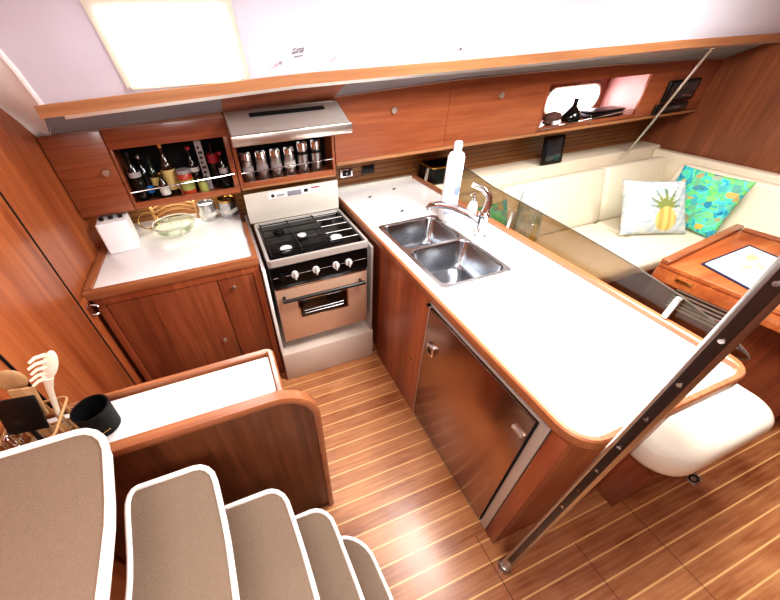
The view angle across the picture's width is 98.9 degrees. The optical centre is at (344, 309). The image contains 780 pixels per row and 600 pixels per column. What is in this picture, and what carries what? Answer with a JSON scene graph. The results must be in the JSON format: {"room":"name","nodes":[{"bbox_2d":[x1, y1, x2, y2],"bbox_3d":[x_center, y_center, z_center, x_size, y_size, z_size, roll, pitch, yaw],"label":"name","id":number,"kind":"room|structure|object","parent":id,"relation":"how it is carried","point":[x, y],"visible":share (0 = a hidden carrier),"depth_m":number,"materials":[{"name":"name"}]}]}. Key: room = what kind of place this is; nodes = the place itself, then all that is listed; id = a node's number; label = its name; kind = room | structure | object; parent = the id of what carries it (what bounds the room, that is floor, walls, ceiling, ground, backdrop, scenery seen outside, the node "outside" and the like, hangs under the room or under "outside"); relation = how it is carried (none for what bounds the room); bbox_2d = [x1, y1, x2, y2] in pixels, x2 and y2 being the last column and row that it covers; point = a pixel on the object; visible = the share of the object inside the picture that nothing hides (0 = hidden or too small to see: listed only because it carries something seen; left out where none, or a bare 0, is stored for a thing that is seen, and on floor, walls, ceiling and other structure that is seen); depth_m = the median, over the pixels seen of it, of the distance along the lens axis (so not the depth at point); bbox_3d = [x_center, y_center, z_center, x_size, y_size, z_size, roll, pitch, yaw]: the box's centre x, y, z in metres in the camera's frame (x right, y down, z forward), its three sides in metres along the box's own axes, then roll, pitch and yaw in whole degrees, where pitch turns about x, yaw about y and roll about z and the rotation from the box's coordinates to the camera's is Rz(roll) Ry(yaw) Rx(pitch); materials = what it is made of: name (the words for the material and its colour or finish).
{"room":"ship interior","nodes":[
{"label":"ship interior","id":0,"kind":"room"},
{"bbox_2d":[0,108,145,599],"bbox_3d":[-0.848,0.523,0.599,0.040,2.100,4.050,-15,41,-14],"label":"wall","id":1,"kind":"structure","parent":0,"point":[72,243],"depth_m":1.43,"materials":[{"name":"brown wood"}]},
{"bbox_2d":[0,191,135,407],"bbox_3d":[-1.089,0.045,1.264,0.073,1.890,0.568,-15,41,-14],"label":"door","id":2,"kind":"structure","parent":1,"relation":"in","point":[39,314],"depth_m":1.24,"materials":[{"name":"brown wood"}]},
{"bbox_2d":[79,297,142,384],"bbox_3d":[-1.187,0.312,1.809,0.015,0.915,0.065,-15,41,-14],"label":"trim","id":3,"kind":"structure","parent":1,"relation":"attached to","point":[96,321],"depth_m":1.69,"materials":[{"name":"brown wood"}]},
{"bbox_2d":[0,0,779,136],"bbox_3d":[1.410,-0.537,0.564,4.715,0.619,3.683,-15,41,-14],"label":"ceiling","id":4,"kind":"structure","parent":0,"point":[51,51],"depth_m":1.49,"materials":[{"name":"white paint"}]},
{"bbox_2d":[80,0,249,90],"bbox_3d":[-0.639,-1.007,1.264,0.516,0.262,0.085,-15,41,-14],"label":"window","id":5,"kind":"structure","parent":4,"relation":"attached to","point":[150,43],"depth_m":1.25,"materials":[{"name":"white glass"}]},
{"bbox_2d":[221,84,344,112],"bbox_3d":[-0.301,-1.055,1.641,0.600,0.116,0.250,-15,41,-14],"label":"trim","id":6,"kind":"structure","parent":4,"relation":"attached to","point":[292,96],"depth_m":1.65,"materials":[{"name":"brown wood"}]},
{"bbox_2d":[127,61,663,263],"bbox_3d":[0.707,-1.040,2.775,4.710,1.620,0.040,-15,41,-14],"label":"wall","id":7,"kind":"structure","parent":0,"point":[514,150],"depth_m":2.70,"materials":[{"name":"brown wood"}]},
{"bbox_2d":[36,112,240,217],"bbox_3d":[-1.057,-0.827,1.837,0.830,0.395,0.348,-15,41,-14],"label":"upper cabinet","id":8,"kind":"object","parent":7,"relation":"attached to","point":[91,165],"visible":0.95,"depth_m":1.69,"materials":[{"name":"brown wood"}]},
{"bbox_2d":[122,151,150,200],"bbox_3d":[-1.119,-0.711,1.776,0.062,0.255,0.062,-15,41,-14],"label":"bottle","id":9,"kind":"object","parent":8,"relation":"in","point":[134,174],"visible":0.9,"depth_m":1.77,"materials":[{"name":"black glass"}]},
{"bbox_2d":[135,155,156,197],"bbox_3d":[-1.108,-0.743,1.842,0.058,0.220,0.058,-15,41,-14],"label":"bottle","id":10,"kind":"object","parent":8,"relation":"in","point":[144,172],"visible":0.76,"depth_m":1.83,"materials":[{"name":"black glass"}]},
{"bbox_2d":[144,155,162,196],"bbox_3d":[-1.057,-0.742,1.842,0.050,0.215,0.050,-15,41,-14],"label":"bottle","id":11,"kind":"object","parent":8,"relation":"in","point":[152,171],"visible":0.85,"depth_m":1.82,"materials":[{"name":"green glass"}]},
{"bbox_2d":[156,171,172,197],"bbox_3d":[-1.006,-0.695,1.840,0.054,0.140,0.054,-15,41,-14],"label":"bottle","id":12,"kind":"object","parent":8,"relation":"in","point":[166,192],"visible":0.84,"depth_m":1.83,"materials":[{"name":"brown glass"}]},
{"bbox_2d":[156,144,181,194],"bbox_3d":[-0.988,-0.784,1.848,0.075,0.265,0.075,-15,41,-14],"label":"bottle","id":13,"kind":"object","parent":8,"relation":"in","point":[167,169],"visible":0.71,"depth_m":1.83,"materials":[{"name":"brown glass"}]},
{"bbox_2d":[175,167,196,194],"bbox_3d":[-0.897,-0.728,1.878,0.086,0.135,0.086,-15,41,-14],"label":"sauce jar","id":14,"kind":"object","parent":8,"relation":"in","point":[183,174],"visible":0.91,"depth_m":1.85,"materials":[{"name":"red glass"}]},
{"bbox_2d":[184,146,201,190],"bbox_3d":[-0.865,-0.810,1.896,0.062,0.235,0.062,-15,41,-14],"label":"bottle","id":15,"kind":"object","parent":8,"relation":"in","point":[192,165],"visible":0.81,"depth_m":1.87,"materials":[{"name":"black glass"}]},
{"bbox_2d":[193,140,213,188],"bbox_3d":[-0.806,-0.833,1.894,0.036,0.268,0.032,-15,41,-14],"label":"carton","id":16,"kind":"object","parent":8,"relation":"in","point":[198,147],"visible":0.88,"depth_m":1.87,"materials":[{"name":"grey cardboard"}]},
{"bbox_2d":[197,177,209,191],"bbox_3d":[-0.813,-0.719,1.905,0.052,0.080,0.052,-15,41,-14],"label":"pickle jar","id":17,"kind":"object","parent":8,"relation":"in","point":[203,185],"visible":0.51,"depth_m":1.89,"materials":[{"name":"yellow glass"}]},
{"bbox_2d":[206,144,222,187],"bbox_3d":[-0.752,-0.838,1.927,0.067,0.230,0.067,-15,41,-14],"label":"bottle","id":18,"kind":"object","parent":8,"relation":"in","point":[212,157],"visible":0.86,"depth_m":1.90,"materials":[{"name":"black glass"}]},
{"bbox_2d":[217,151,232,187],"bbox_3d":[-0.694,-0.802,1.903,0.054,0.200,0.054,-15,41,-14],"label":"bottle","id":19,"kind":"object","parent":8,"relation":"in","point":[223,168],"visible":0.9,"depth_m":1.89,"materials":[{"name":"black glass"}]},
{"bbox_2d":[224,114,335,190],"bbox_3d":[-0.391,-1.018,2.009,0.588,0.392,0.332,-15,41,-14],"label":"upper cabinet","id":20,"kind":"object","parent":7,"relation":"attached to","point":[327,142],"visible":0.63,"depth_m":2.02,"materials":[{"name":"brown wood"}]},
{"bbox_2d":[238,150,255,181],"bbox_3d":[-0.574,-0.846,1.953,0.070,0.165,0.070,-15,41,-14],"label":"spice shaker","id":21,"kind":"object","parent":20,"relation":"in","point":[245,158],"visible":0.94,"depth_m":1.92,"materials":[{"name":"silver metal"}]},
{"bbox_2d":[253,148,269,179],"bbox_3d":[-0.493,-0.867,1.974,0.070,0.165,0.070,-15,41,-14],"label":"spice shaker","id":22,"kind":"object","parent":20,"relation":"in","point":[259,154],"visible":0.89,"depth_m":1.94,"materials":[{"name":"silver metal"}]},
{"bbox_2d":[268,147,283,177],"bbox_3d":[-0.413,-0.888,1.994,0.070,0.165,0.070,-15,41,-14],"label":"spice shaker","id":23,"kind":"object","parent":20,"relation":"in","point":[274,152],"visible":0.94,"depth_m":1.97,"materials":[{"name":"silver metal"}]},
{"bbox_2d":[224,100,351,147],"bbox_3d":[-0.289,-0.974,1.719,0.619,0.124,0.231,-15,41,-14],"label":"range hood","id":24,"kind":"object","parent":20,"relation":"attached to","point":[265,125],"visible":1,"depth_m":1.69,"materials":[{"name":"metal"}]},
{"bbox_2d":[282,145,296,175],"bbox_3d":[-0.335,-0.909,2.014,0.070,0.165,0.070,-15,41,-14],"label":"spice shaker","id":25,"kind":"object","parent":20,"relation":"in","point":[287,150],"visible":0.92,"depth_m":1.99,"materials":[{"name":"silver metal"}]},
{"bbox_2d":[295,139,309,173],"bbox_3d":[-0.257,-0.938,2.028,0.070,0.185,0.070,-15,41,-14],"label":"spice shaker","id":26,"kind":"object","parent":20,"relation":"in","point":[301,145],"visible":0.98,"depth_m":2.00,"materials":[{"name":"silver metal"}]},
{"bbox_2d":[309,138,321,171],"bbox_3d":[-0.178,-0.958,2.049,0.070,0.185,0.070,-15,41,-14],"label":"spice shaker","id":27,"kind":"object","parent":20,"relation":"in","point":[314,143],"visible":0.93,"depth_m":2.02,"materials":[{"name":"silver metal"}]},
{"bbox_2d":[340,168,352,177],"bbox_3d":[0.015,-1.007,2.435,0.100,0.060,0.018,-15,41,-14],"label":"wall socket","id":28,"kind":"object","parent":7,"relation":"attached to","point":[348,172],"visible":1,"depth_m":2.43,"materials":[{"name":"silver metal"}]},
{"bbox_2d":[362,165,373,173],"bbox_3d":[0.178,-1.051,2.479,0.100,0.060,0.016,-15,41,-14],"label":"wall socket","id":29,"kind":"object","parent":7,"relation":"attached to","point":[367,169],"visible":1,"depth_m":2.47,"materials":[{"name":"black plastic"}]},
{"bbox_2d":[317,71,552,165],"bbox_3d":[0.608,-1.322,2.226,1.533,0.389,0.346,-15,41,-14],"label":"upper cabinet","id":30,"kind":"object","parent":7,"relation":"attached to","point":[426,117],"visible":1,"depth_m":2.10,"materials":[{"name":"brown wood"}]},
{"bbox_2d":[535,59,722,135],"bbox_3d":[2.140,-1.736,2.631,1.737,0.388,0.341,-15,41,-14],"label":"wall shelf","id":31,"kind":"object","parent":7,"relation":"attached to","point":[637,88],"visible":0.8,"depth_m":2.57,"materials":[{"name":"brown wood"}]},
{"bbox_2d":[542,111,561,124],"bbox_3d":[1.579,-1.464,2.521,0.184,0.081,0.113,-15,41,-14],"label":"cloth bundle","id":32,"kind":"object","parent":31,"relation":"in","point":[553,117],"visible":0.98,"depth_m":2.49,"materials":[{"name":"brown fabric"}]},
{"bbox_2d":[560,98,581,121],"bbox_3d":[1.766,-1.547,2.554,0.140,0.150,0.140,-15,41,-14],"label":"decanter","id":33,"kind":"object","parent":31,"relation":"in","point":[572,114],"visible":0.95,"depth_m":2.54,"materials":[{"name":"black glass"}]},
{"bbox_2d":[543,83,600,113],"bbox_3d":[1.869,-1.727,2.712,0.580,0.195,0.013,-15,41,-14],"label":"window","id":34,"kind":"structure","parent":31,"relation":"attached to","point":[559,99],"depth_m":2.69,"materials":[{"name":"white glass"}]},
{"bbox_2d":[580,106,625,118],"bbox_3d":[2.066,-1.591,2.667,0.360,0.052,0.130,-15,41,-14],"label":"case","id":35,"kind":"object","parent":31,"relation":"in","point":[600,111],"visible":0.73,"depth_m":2.62,"materials":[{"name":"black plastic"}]},
{"bbox_2d":[651,101,688,114],"bbox_3d":[2.668,-1.654,2.708,0.380,0.070,0.031,-15,41,-14],"label":"radio unit","id":36,"kind":"object","parent":31,"relation":"attached to","point":[677,106],"visible":1,"depth_m":2.70,"materials":[{"name":"black plastic"}]},
{"bbox_2d":[660,77,701,102],"bbox_3d":[2.687,-1.752,2.638,0.350,0.148,0.031,-15,41,-14],"label":"radio unit","id":37,"kind":"object","parent":31,"relation":"attached to","point":[687,91],"visible":0.98,"depth_m":2.62,"materials":[{"name":"black plastic"}]},
{"bbox_2d":[278,343,779,599],"bbox_3d":[1.137,0.820,1.805,5.400,0.050,4.100,-15,41,-14],"label":"floor","id":38,"kind":"structure","parent":0,"point":[716,538],"depth_m":1.54,"materials":[{"name":"brown wood"}]},
{"bbox_2d":[93,212,283,381],"bbox_3d":[-0.923,-0.013,2.215,0.819,0.878,0.840,-15,41,-14],"label":"base cabinet","id":39,"kind":"object","parent":38,"relation":"on","point":[174,328],"visible":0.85,"depth_m":1.85,"materials":[{"name":"brown wood"}]},
{"bbox_2d":[81,209,258,301],"bbox_3d":[-0.972,-0.389,1.932,0.821,0.058,0.784,-15,41,-14],"label":"countertop","id":40,"kind":"structure","parent":39,"relation":"on","point":[220,245],"depth_m":1.78,"materials":[{"name":"white laminate"}]},
{"bbox_2d":[95,212,139,253],"bbox_3d":[-1.258,-0.438,1.840,0.150,0.186,0.150,-19,42,-19],"label":"knife block","id":41,"kind":"object","parent":40,"relation":"on","point":[117,231],"visible":0.94,"depth_m":1.79,"materials":[{"name":"white plastic"}]},
{"bbox_2d":[137,212,158,229],"bbox_3d":[-1.190,-0.536,2.012,0.117,0.112,0.045,-15,41,-14],"label":"trivet","id":42,"kind":"object","parent":40,"relation":"on","point":[143,212],"visible":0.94,"depth_m":2.00,"materials":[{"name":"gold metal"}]},
{"bbox_2d":[151,213,194,237],"bbox_3d":[-1.011,-0.494,1.980,0.245,0.074,0.243,-15,41,-14],"label":"wire basket","id":43,"kind":"object","parent":40,"relation":"on","point":[186,226],"visible":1,"depth_m":1.97,"materials":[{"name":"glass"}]},
{"bbox_2d":[149,200,198,224],"bbox_3d":[-1.081,-0.634,2.105,0.264,0.138,0.045,-15,41,-14],"label":"plate rack","id":44,"kind":"object","parent":40,"relation":"on","point":[193,201],"visible":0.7,"depth_m":2.10,"materials":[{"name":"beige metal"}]},
{"bbox_2d":[196,199,217,221],"bbox_3d":[-0.875,-0.639,2.119,0.110,0.111,0.110,-15,41,-14],"label":"canister","id":45,"kind":"object","parent":40,"relation":"on","point":[207,209],"visible":1,"depth_m":2.09,"materials":[{"name":"silver metal"}]},
{"bbox_2d":[215,194,237,218],"bbox_3d":[-0.760,-0.672,2.147,0.122,0.116,0.122,-15,41,-14],"label":"canister","id":46,"kind":"object","parent":40,"relation":"on","point":[227,207],"visible":0.98,"depth_m":2.12,"materials":[{"name":"silver metal"}]},
{"bbox_2d":[0,428,393,599],"bbox_3d":[-0.221,0.979,0.747,0.950,1.159,1.076,-15,41,-14],"label":"stairs","id":47,"kind":"structure","parent":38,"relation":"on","point":[58,497],"depth_m":0.78,"materials":[{"name":"brown carpet"}]},
{"bbox_2d":[109,361,333,559],"bbox_3d":[-0.513,0.637,1.354,0.847,0.938,0.277,-15,41,-14],"label":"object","id":48,"kind":"object","parent":38,"relation":"on","point":[275,440],"visible":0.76,"depth_m":1.11,"materials":[{"name":"brown wood"}]},
{"bbox_2d":[33,349,283,442],"bbox_3d":[-0.597,0.320,1.101,0.769,0.041,0.240,-15,41,-14],"label":"countertop","id":49,"kind":"structure","parent":48,"relation":"on","point":[153,404],"depth_m":1.13,"materials":[{"name":"white laminate"}]},
{"bbox_2d":[0,396,80,449],"bbox_3d":[-0.886,0.362,0.978,0.145,0.108,0.158,-15,41,-14],"label":"utensil basket","id":50,"kind":"object","parent":49,"relation":"on","point":[59,428],"visible":0.27,"depth_m":1.01,"materials":[{"name":"beige metal"}]},
{"bbox_2d":[2,433,24,449],"bbox_3d":[-0.900,0.386,0.922,0.039,0.133,0.034,-15,41,-14],"label":"whisk","id":51,"kind":"object","parent":50,"relation":"in","point":[7,435],"visible":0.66,"depth_m":0.89,"materials":[{"name":"silver metal"}]},
{"bbox_2d":[0,395,48,439],"bbox_3d":[-0.872,0.323,0.928,0.104,0.222,0.030,-15,41,-14],"label":"black turner","id":52,"kind":"object","parent":50,"relation":"in","point":[19,415],"visible":0.87,"depth_m":0.89,"materials":[{"name":"plastic"}]},
{"bbox_2d":[0,370,53,428],"bbox_3d":[-0.906,0.266,0.962,0.072,0.268,0.022,-15,41,-14],"label":"wooden spoon","id":53,"kind":"object","parent":50,"relation":"in","point":[9,379],"visible":0.77,"depth_m":0.90,"materials":[{"name":"brown wood"}]},
{"bbox_2d":[0,370,27,390],"bbox_3d":[-0.909,0.192,0.902,0.072,0.078,0.022,-15,41,-14],"label":"bowl","id":54,"kind":"object","parent":53,"relation":"on","point":[9,379],"depth_m":0.90,"materials":[{"name":"brown wood"}]},
{"bbox_2d":[7,386,57,434],"bbox_3d":[-0.855,0.299,0.939,0.076,0.243,0.012,-15,41,-14],"label":"wooden spatula","id":55,"kind":"object","parent":50,"relation":"in","point":[26,391],"visible":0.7,"depth_m":0.88,"materials":[{"name":"brown wood"}]},
{"bbox_2d":[27,350,73,429],"bbox_3d":[-0.801,0.245,0.937,0.120,0.325,0.041,-15,41,-14],"label":"server","id":56,"kind":"object","parent":50,"relation":"in","point":[49,363],"visible":0.97,"depth_m":0.87,"materials":[{"name":"beige plastic"}]},
{"bbox_2d":[42,350,58,377],"bbox_3d":[-0.774,0.144,0.871,0.052,0.080,0.018,-24,44,-24],"label":"bowl","id":57,"kind":"object","parent":56,"relation":"on","point":[50,363],"depth_m":0.86,"materials":[{"name":"beige plastic"}]},
{"bbox_2d":[70,394,120,436],"bbox_3d":[-0.756,0.330,1.016,0.101,0.100,0.101,-15,41,-14],"label":"cup","id":58,"kind":"object","parent":49,"relation":"on","point":[96,411],"visible":0.88,"depth_m":1.01,"materials":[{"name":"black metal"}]},
{"bbox_2d":[243,180,367,341],"bbox_3d":[-0.211,-0.291,2.064,0.586,0.773,0.559,-15,41,-14],"label":"stove","id":59,"kind":"object","parent":38,"relation":"on","point":[315,264],"visible":1,"depth_m":1.98,"materials":[{"name":"silver metal"}]},
{"bbox_2d":[254,209,367,267],"bbox_3d":[-0.215,-0.444,1.960,0.568,0.039,0.498,-15,41,-14],"label":"cooktop","id":60,"kind":"object","parent":59,"relation":"in","point":[308,237],"depth_m":1.92,"materials":[{"name":"metal"}]},
{"bbox_2d":[273,305,372,379],"bbox_3d":[-0.242,0.060,2.582,0.632,0.245,0.859,-15,41,-14],"label":"plinth","id":61,"kind":"object","parent":38,"relation":"on","point":[316,352],"visible":0.46,"depth_m":2.25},
{"bbox_2d":[330,205,668,542],"bbox_3d":[0.535,0.039,2.061,0.616,0.878,2.114,-15,41,-14],"label":"base cabinet","id":62,"kind":"object","parent":38,"relation":"on","point":[397,310],"visible":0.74,"depth_m":1.65,"materials":[{"name":"brown wood"}]},
{"bbox_2d":[413,302,551,528],"bbox_3d":[0.516,0.492,1.512,0.044,0.854,0.676,-15,41,-14],"label":"fridge","id":63,"kind":"object","parent":62,"relation":"in","point":[485,434],"visible":0.95,"depth_m":1.39,"materials":[{"name":"metal"}]},
{"bbox_2d":[338,173,745,449],"bbox_3d":[0.594,-0.337,1.761,0.705,0.064,2.164,-15,41,-14],"label":"countertop","id":64,"kind":"structure","parent":62,"relation":"on","point":[585,355],"depth_m":1.24,"materials":[{"name":"white laminate"}]},
{"bbox_2d":[378,215,511,288],"bbox_3d":[0.496,-0.281,1.805,0.386,0.160,0.690,-15,41,-14],"label":"sink","id":65,"kind":"object","parent":64,"relation":"in","point":[447,256],"visible":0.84,"depth_m":1.81,"materials":[{"name":"silver metal"}]},
{"bbox_2d":[384,217,458,248],"bbox_3d":[0.436,-0.384,1.934,0.345,0.158,0.301,-15,41,-14],"label":"basin","id":66,"kind":"object","parent":65,"relation":"in","point":[421,232],"depth_m":2.02,"materials":[{"name":"silver metal"}]},
{"bbox_2d":[411,240,502,283],"bbox_3d":[0.552,-0.187,1.688,0.345,0.158,0.332,-15,41,-14],"label":"basin","id":67,"kind":"object","parent":65,"relation":"in","point":[449,261],"depth_m":1.78,"materials":[{"name":"silver metal"}]},
{"bbox_2d":[437,140,464,221],"bbox_3d":[0.610,-0.721,1.873,0.112,0.430,0.112,-15,41,-14],"label":"detergent bottle","id":68,"kind":"object","parent":64,"relation":"on","point":[454,168],"visible":0.97,"depth_m":1.83,"materials":[{"name":"white plastic"}]},
{"bbox_2d":[426,182,492,237],"bbox_3d":[0.624,-0.572,1.810,0.362,0.280,0.072,24,47,29],"label":"faucet","id":69,"kind":"object","parent":64,"relation":"on","point":[481,220],"visible":1,"depth_m":1.77,"materials":[{"name":"silver metal"}]},
{"bbox_2d":[465,192,477,219],"bbox_3d":[0.756,-0.616,1.951,0.064,0.158,0.064,6,40,11],"label":"soap pump","id":70,"kind":"object","parent":64,"relation":"on","point":[472,206],"visible":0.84,"depth_m":1.93,"materials":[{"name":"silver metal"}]},
{"bbox_2d":[424,166,750,360],"bbox_3d":[0.940,-0.477,1.704,0.037,0.228,1.938,-15,41,-14],"label":"guard","id":71,"kind":"object","parent":64,"relation":"on","point":[538,227],"visible":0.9,"depth_m":1.46,"materials":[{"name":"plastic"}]},
{"bbox_2d":[429,140,779,289],"bbox_3d":[2.277,-0.151,2.163,2.495,0.900,2.977,-15,41,-14],"label":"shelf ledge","id":72,"kind":"object","parent":38,"relation":"on","point":[531,169],"visible":0.16,"depth_m":2.87,"materials":[{"name":"beige leather"}]},
{"bbox_2d":[418,157,447,182],"bbox_3d":[0.730,-1.081,2.545,0.272,0.108,0.227,-15,41,-14],"label":"box","id":73,"kind":"object","parent":72,"relation":"on","point":[437,166],"visible":0.74,"depth_m":2.50,"materials":[{"name":"black plastic"}]},
{"bbox_2d":[429,140,660,188],"bbox_3d":[1.794,-1.089,3.071,2.495,0.569,0.212,-15,41,-14],"label":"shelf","id":74,"kind":"object","parent":72,"relation":"attached to","point":[531,169],"depth_m":2.89,"materials":[{"name":"beige leather"}]},
{"bbox_2d":[497,168,604,227],"bbox_3d":[1.761,-0.892,2.851,1.070,0.479,0.268,-15,41,-14],"label":"cushion","id":75,"kind":"object","parent":72,"relation":"on","point":[573,199],"visible":0.6,"depth_m":2.79,"materials":[{"name":"beige leather"}]},
{"bbox_2d":[540,134,565,164],"bbox_3d":[1.728,-1.327,2.742,0.210,0.210,0.061,-14,41,-13],"label":"tablet","id":76,"kind":"object","parent":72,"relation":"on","point":[553,146],"visible":1,"depth_m":2.73,"materials":[{"name":"black glass"}]},
{"bbox_2d":[572,223,665,271],"bbox_3d":[1.611,-0.362,2.554,1.520,0.120,0.647,-15,41,-14],"label":"seat cushion","id":77,"kind":"object","parent":72,"relation":"on","point":[646,258],"visible":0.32,"depth_m":2.58,"materials":[{"name":"beige leather"}]},
{"bbox_2d":[520,189,543,212],"bbox_3d":[1.385,-0.689,2.457,0.375,0.503,0.100,-21,43,-21],"label":"throw pillow","id":78,"kind":"object","parent":77,"relation":"on","point":[526,197],"visible":0.18,"depth_m":2.30,"materials":[{"name":"fabric"}]},
{"bbox_2d":[597,156,665,221],"bbox_3d":[2.615,-1.119,3.072,0.730,0.479,0.268,-15,41,-14],"label":"cushion","id":79,"kind":"object","parent":72,"relation":"on","point":[651,169],"visible":0.41,"depth_m":2.96,"materials":[{"name":"beige leather"}]},
{"bbox_2d":[596,216,706,256],"bbox_3d":[2.917,-0.104,2.158,0.600,0.120,2.432,-15,41,-14],"label":"seat cushion","id":80,"kind":"object","parent":72,"relation":"on","point":[667,244],"visible":0.17,"depth_m":2.65,"materials":[{"name":"beige leather"}]},
{"bbox_2d":[619,180,685,235],"bbox_3d":[2.482,-0.817,2.642,0.563,0.388,0.222,0,40,3],"label":"throw pillow","id":81,"kind":"object","parent":80,"relation":"on","point":[648,207],"visible":1,"depth_m":2.60,"materials":[{"name":"fabric"}]},
{"bbox_2d":[676,165,756,236],"bbox_3d":[2.838,-0.875,2.658,0.149,0.428,0.493,-11,40,-10],"label":"throw pillow","id":82,"kind":"object","parent":80,"relation":"on","point":[710,198],"visible":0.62,"depth_m":2.57,"materials":[{"name":"teal fabric"}]},
{"bbox_2d":[625,48,716,153],"bbox_3d":[2.526,-1.595,2.595,0.060,0.758,0.291,-7,40,-5],"label":"rod","id":83,"kind":"object","parent":72,"relation":"attached to","point":[652,121],"visible":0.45,"depth_m":2.55,"materials":[{"name":"silver metal"}]},
{"bbox_2d":[651,148,779,184],"bbox_3d":[3.438,-0.505,2.279,0.085,0.544,2.760,-15,41,-14],"label":"shelf","id":84,"kind":"object","parent":72,"relation":"attached to","point":[674,159],"depth_m":2.82,"materials":[{"name":"beige wood"}]},
{"bbox_2d":[670,163,779,236],"bbox_3d":[3.318,-0.378,2.112,0.218,0.474,2.410,-15,41,-14],"label":"cushion","id":85,"kind":"object","parent":72,"relation":"on","point":[759,209],"visible":0.34,"depth_m":2.47,"materials":[{"name":"beige leather"}]},
{"bbox_2d":[595,455,667,505],"bbox_3d":[1.471,0.604,1.714,0.610,0.372,0.490,-15,41,-14],"label":"bench","id":86,"kind":"object","parent":38,"relation":"on","point":[630,477],"visible":0.23,"depth_m":1.51,"materials":[{"name":"brown wood"}]},
{"bbox_2d":[630,384,774,476],"bbox_3d":[1.472,0.410,1.543,0.695,0.142,0.555,-15,41,-14],"label":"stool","id":87,"kind":"object","parent":86,"relation":"on","point":[691,439],"visible":0.52,"depth_m":1.34,"materials":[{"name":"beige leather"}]},
{"bbox_2d":[498,256,779,574],"bbox_3d":[0.652,0.305,0.769,0.056,2.100,0.056,-15,41,-14],"label":"post","id":88,"kind":"object","parent":38,"relation":"on","point":[763,296],"visible":1,"depth_m":0.64,"materials":[{"name":"silver metal"}]},
{"bbox_2d":[684,473,702,485],"bbox_3d":[1.769,0.854,1.677,0.075,0.010,0.045,-19,42,-18],"label":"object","id":89,"kind":"object","parent":38,"relation":"on","point":[694,479],"visible":0.93,"depth_m":1.68,"materials":[{"name":"silver metal"}]},
{"bbox_2d":[651,224,779,424],"bbox_3d":[2.437,0.116,1.949,0.872,0.748,0.950,-20,42,-19],"label":"table","id":90,"kind":"object","parent":38,"relation":"on","point":[714,294],"visible":0.48,"depth_m":1.85,"materials":[{"name":"brown wood"}]},
{"bbox_2d":[675,289,728,322],"bbox_3d":[2.096,-0.027,1.965,0.055,0.175,0.259,-15,41,-14],"label":"vent grille","id":91,"kind":"object","parent":90,"relation":"attached to","point":[716,313],"depth_m":1.92,"materials":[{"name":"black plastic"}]},
{"bbox_2d":[701,245,777,289],"bbox_3d":[2.264,-0.241,1.841,0.540,0.004,0.300,-15,41,-14],"label":"mat","id":92,"kind":"object","parent":90,"relation":"on","point":[743,266],"visible":0.85,"depth_m":1.86,"materials":[{"name":"paper"}]},
{"bbox_2d":[640,43,779,173],"bbox_3d":[3.611,-0.659,1.752,0.050,2.100,4.050,-15,41,-14],"label":"wall","id":93,"kind":"structure","parent":0,"point":[736,120],"depth_m":2.63,"materials":[{"name":"brown wood"}]},
{"bbox_2d":[34,33,779,118],"bbox_3d":[0.965,-1.353,1.790,4.550,0.142,0.055,-15,41,-14],"label":"trim","id":94,"kind":"structure","parent":93,"relation":"attached to","point":[206,92],"depth_m":1.55,"materials":[{"name":"brown wood"}]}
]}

